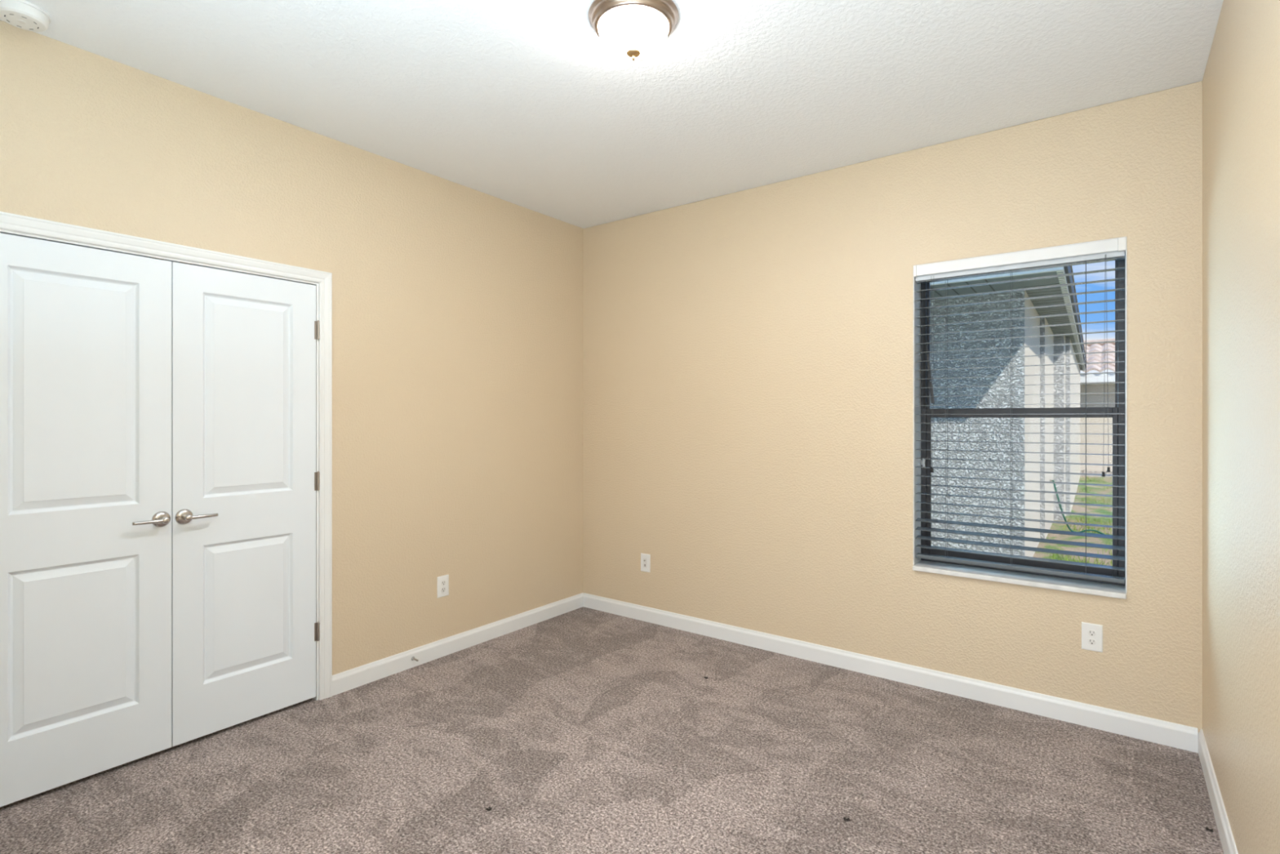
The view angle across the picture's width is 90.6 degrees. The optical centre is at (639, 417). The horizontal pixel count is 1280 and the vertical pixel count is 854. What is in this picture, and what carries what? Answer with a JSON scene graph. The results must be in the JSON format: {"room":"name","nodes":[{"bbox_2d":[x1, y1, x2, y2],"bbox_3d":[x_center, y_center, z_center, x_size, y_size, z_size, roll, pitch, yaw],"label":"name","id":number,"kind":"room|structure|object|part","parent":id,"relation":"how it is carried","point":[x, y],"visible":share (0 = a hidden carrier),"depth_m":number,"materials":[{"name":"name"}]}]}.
{"room":"empty bedroom","nodes":[
{"label":"empty bedroom","id":0,"kind":"room"},
{"bbox_2d":[0,20,582,675],"bbox_3d":[-1.586,-0.006,3.243,0.120,2.801,3.750,0,0,37],"label":"wall","id":1,"kind":"structure","parent":0,"point":[457,309],"depth_m":3.42,"materials":[{"name":"beige paint"}]},
{"bbox_2d":[0,232,171,806],"bbox_3d":[-2.129,0.360,2.392,0.097,2.027,0.615,0,0,37],"label":"door","id":2,"kind":"structure","parent":1,"relation":"in","point":[86,332],"depth_m":2.41,"materials":[{"name":"white paint"}]},
{"bbox_3d":[-1.971,0.418,2.542,0.020,0.015,0.104,0,0,37],"label":"lever","id":3,"kind":"part","parent":2,"relation":"part of","materials":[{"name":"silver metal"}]},
{"bbox_3d":[-1.973,0.418,2.614,0.012,0.065,0.065,0,0,37],"label":"lever handle","id":4,"kind":"part","parent":2,"relation":"part of","materials":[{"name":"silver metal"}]},
{"bbox_2d":[0,211,332,700],"bbox_3d":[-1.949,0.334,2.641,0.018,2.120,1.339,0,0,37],"label":"trim","id":5,"kind":"structure","parent":1,"relation":"attached to","point":[8,221],"depth_m":3.13,"materials":[{"name":"white paint"}]},
{"bbox_2d":[171,262,319,746],"bbox_3d":[-1.761,0.360,2.885,0.097,2.027,0.609,0,0,37],"label":"door","id":6,"kind":"structure","parent":1,"relation":"in","point":[246,481],"depth_m":2.86,"materials":[{"name":"white paint"}]},
{"bbox_3d":[-1.925,0.418,2.678,0.012,0.065,0.065,0,0,37],"label":"lever handle","id":7,"kind":"part","parent":6,"relation":"part of","materials":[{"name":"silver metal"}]},
{"bbox_3d":[-1.856,0.418,2.696,0.020,0.015,0.104,0,0,37],"label":"lever","id":8,"kind":"part","parent":6,"relation":"part of","materials":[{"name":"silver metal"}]},
{"bbox_2d":[436,574,448,597],"bbox_3d":[-1.154,0.986,3.715,0.009,0.122,0.078,0,0,37],"label":"wall outlet","id":9,"kind":"object","parent":1,"relation":"attached to","point":[442,582],"visible":1,"depth_m":3.71,"materials":[{"name":"white plastic"}]},
{"bbox_2d":[332,592,583,695],"bbox_3d":[-0.984,1.345,3.938,0.014,0.098,1.895,0,0,37],"label":"baseboard","id":10,"kind":"structure","parent":1,"relation":"attached to","point":[347,680],"depth_m":3.72,"materials":[{"name":"white paint"}]},
{"bbox_2d":[0,606,1223,853],"bbox_3d":[-0.789,1.454,1.719,4.220,0.120,5.220,0,0,37],"label":"floor","id":11,"kind":"structure","parent":0,"point":[583,730],"depth_m":2.52,"materials":[{"name":"carpet"}]},
{"bbox_2d":[843,816,850,821],"bbox_3d":[0.717,1.389,2.194,0.021,0.008,0.023,0,0,-10],"label":"tuft","id":12,"kind":"object","parent":11,"relation":"on","point":[847,819],"visible":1,"depth_m":2.19,"materials":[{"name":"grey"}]},
{"bbox_2d":[1204,826,1213,831],"bbox_3d":[1.923,1.390,2.139,0.021,0.007,0.017,0,0,37],"label":"tuft","id":13,"kind":"object","parent":11,"relation":"on","point":[1206,828],"visible":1,"depth_m":2.14,"materials":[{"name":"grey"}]},
{"bbox_2d":[0,0,1223,228],"bbox_3d":[-0.537,-1.481,1.655,3.740,0.150,5.420,0,0,37],"label":"ceiling","id":14,"kind":"structure","parent":0,"point":[522,103],"depth_m":2.58,"materials":[{"name":"white paint"}]},
{"bbox_2d":[0,0,51,31],"bbox_3d":[-2.130,-1.384,2.183,0.150,0.044,0.150,0,0,37],"label":"smoke detector","id":15,"kind":"object","parent":14,"relation":"attached to","point":[20,14],"visible":1,"depth_m":2.16,"materials":[{"name":"white plastic"}]},
{"bbox_3d":[-2.130,-1.402,2.183,0.150,0.008,0.150,0,0,37],"label":"plate","id":16,"kind":"part","parent":15,"relation":"part of","materials":[{"name":"white plastic"}]},
{"bbox_2d":[588,0,678,60],"bbox_3d":[-0.023,-1.329,2.218,0.316,0.154,0.316,0,0,37],"label":"ceiling light","id":17,"kind":"object","parent":14,"relation":"attached to","point":[629,29],"visible":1,"depth_m":2.15,"materials":[{"name":"white glass"}]},
{"bbox_3d":[-0.023,-1.322,2.218,0.245,0.088,0.245,0,0,37],"label":"lamp shade","id":18,"kind":"part","parent":17,"relation":"part of","materials":[{"name":"white glass"}]},
{"bbox_2d":[582,80,1202,733],"bbox_3d":[1.012,0.069,3.756,3.670,2.950,0.200,0,0,37],"label":"wall","id":19,"kind":"structure","parent":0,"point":[748,354],"depth_m":3.48,"materials":[{"name":"beige paint"}]},
{"bbox_2d":[640,553,650,572],"bbox_3d":[0.034,0.995,4.351,0.078,0.122,0.016,0,0,37],"label":"wall outlet","id":20,"kind":"object","parent":19,"relation":"attached to","point":[645,558],"visible":1,"depth_m":4.35,"materials":[{"name":"white plastic"}]},
{"bbox_2d":[582,592,1198,752],"bbox_3d":[0.956,1.345,3.665,3.421,0.098,0.014,0,0,37],"label":"baseboard","id":21,"kind":"structure","parent":19,"relation":"attached to","point":[1181,736],"depth_m":3.25,"materials":[{"name":"white paint"}]},
{"bbox_2d":[912,236,1126,599],"bbox_3d":[1.839,-0.002,3.123,0.887,1.592,0.218,0,0,37],"label":"window","id":22,"kind":"structure","parent":19,"relation":"attached to","point":[1114,589],"depth_m":3.11,"materials":[{"name":"black metal"}]},
{"bbox_3d":[1.825,0.782,3.105,0.884,0.024,0.172,0,0,37],"label":"sill","id":23,"kind":"part","parent":22,"relation":"part of","materials":[{"name":"white wood"}]},
{"bbox_3d":[1.886,0.343,3.186,0.826,0.787,0.018,0,0,37],"label":"sash","id":24,"kind":"part","parent":22,"relation":"part of","materials":[{"name":"clear glass"}]},
{"bbox_3d":[1.897,-0.380,3.201,0.826,0.756,0.016,0,0,37],"label":"sash","id":25,"kind":"part","parent":22,"relation":"part of","materials":[{"name":"clear glass"}]},
{"bbox_2d":[913,237,1125,583],"bbox_3d":[1.807,-0.029,3.081,0.882,1.535,0.076,0,0,37],"label":"window blind","id":26,"kind":"object","parent":19,"relation":"attached to","point":[1112,250],"visible":1,"depth_m":3.05,"materials":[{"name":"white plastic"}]},
{"bbox_3d":[1.513,-0.235,3.271,0.008,0.998,0.002,0,0,37],"label":"tilt cord","id":27,"kind":"part","parent":26,"relation":"part of","materials":[{"name":"grey plastic"}]},
{"bbox_3d":[1.580,-0.005,3.264,0.002,1.461,0.054,0,0,37],"label":"ladder cord","id":28,"kind":"part","parent":26,"relation":"part of","materials":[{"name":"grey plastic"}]},
{"bbox_3d":[1.814,0.725,3.089,0.874,0.018,0.050,0,0,37],"label":"rail","id":29,"kind":"part","parent":26,"relation":"part of","materials":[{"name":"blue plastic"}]},
{"bbox_3d":[2.050,-0.005,2.913,0.002,1.461,0.054,0,0,37],"label":"ladder cord","id":30,"kind":"part","parent":26,"relation":"part of","materials":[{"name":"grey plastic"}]},
{"bbox_3d":[2.086,-0.244,2.846,0.009,0.980,0.002,0,0,37],"label":"lift cord","id":31,"kind":"part","parent":26,"relation":"part of","materials":[{"name":"white fabric"}]},
{"bbox_3d":[2.093,-0.255,2.837,0.011,0.958,0.002,0,0,37],"label":"lift cord","id":32,"kind":"part","parent":26,"relation":"part of","materials":[{"name":"white fabric"}]},
{"bbox_2d":[1081,622,1102,652],"bbox_3d":[2.040,0.989,2.859,0.078,0.122,0.009,0,0,37],"label":"wall outlet","id":33,"kind":"object","parent":19,"relation":"attached to","point":[1091,633],"visible":1,"depth_m":2.86,"materials":[{"name":"white plastic"}]},
{"bbox_2d":[1088,638,1096,644],"bbox_3d":[2.038,1.008,2.857,0.030,0.029,0.003,0,0,37],"label":"receptacle","id":34,"kind":"object","parent":33,"relation":"attached to","point":[1091,641],"depth_m":2.85,"materials":[{"name":"grey plastic"}]},
{"bbox_2d":[1088,629,1096,635],"bbox_3d":[2.038,0.969,2.857,0.030,0.029,0.003,0,0,37],"label":"receptacle","id":35,"kind":"object","parent":33,"relation":"attached to","point":[1091,632],"depth_m":2.86,"materials":[{"name":"grey plastic"}]},
{"bbox_2d":[1202,0,1279,853],"bbox_3d":[0.902,-0.006,0.582,0.150,2.800,5.420,0,0,37],"label":"wall","id":36,"kind":"structure","parent":0,"point":[1241,80],"depth_m":1.81,"materials":[{"name":"beige paint"}]},
{"bbox_2d":[1198,728,1238,853],"bbox_3d":[1.254,1.345,1.192,0.014,0.098,3.620,0,0,37],"label":"baseboard","id":37,"kind":"structure","parent":36,"relation":"attached to","point":[1228,842],"depth_m":2.20,"materials":[{"name":"white paint"}]},
{"label":"outside","id":38,"kind":"structure","parent":0,"visible":0},
{"bbox_2d":[1033,475,1112,565],"bbox_3d":[14.804,1.594,18.425,32.000,0.200,39.790,0,0,37],"label":"ground","id":39,"kind":"structure","parent":38,"point":[1095,489],"depth_m":8.69,"materials":[{"name":"green plant"}]},
{"bbox_2d":[929,265,1085,556],"bbox_3d":[4.318,-0.766,12.964,7.770,4.520,13.740,0,0,36],"label":"house","id":40,"kind":"structure","parent":39,"relation":"on","point":[1049,400],"depth_m":6.34,"materials":[{"name":"grey paint"}]},
{"bbox_2d":[1052,480,1105,534],"bbox_3d":[5.708,1.149,7.995,0.820,0.699,0.315,0,0,43],"label":"garden hose","id":41,"kind":"object","parent":39,"relation":"on","point":[1054,484],"visible":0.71,"depth_m":8.15,"materials":[{"name":"teal rubber"}]},
{"bbox_2d":[1080,470,1112,477],"bbox_3d":[12.715,1.414,15.792,3.200,0.160,0.890,0,0,37],"label":"garden bed","id":42,"kind":"object","parent":39,"relation":"on","point":[1081,471],"visible":0.12,"depth_m":16.24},
{"bbox_2d":[1080,338,1115,471],"bbox_3d":[15.429,-0.404,19.263,17.000,3.795,9.100,0,0,37],"label":"house","id":43,"kind":"structure","parent":39,"relation":"on","point":[1093,397],"depth_m":16.83,"materials":[{"name":"beige paint"}]}
]}

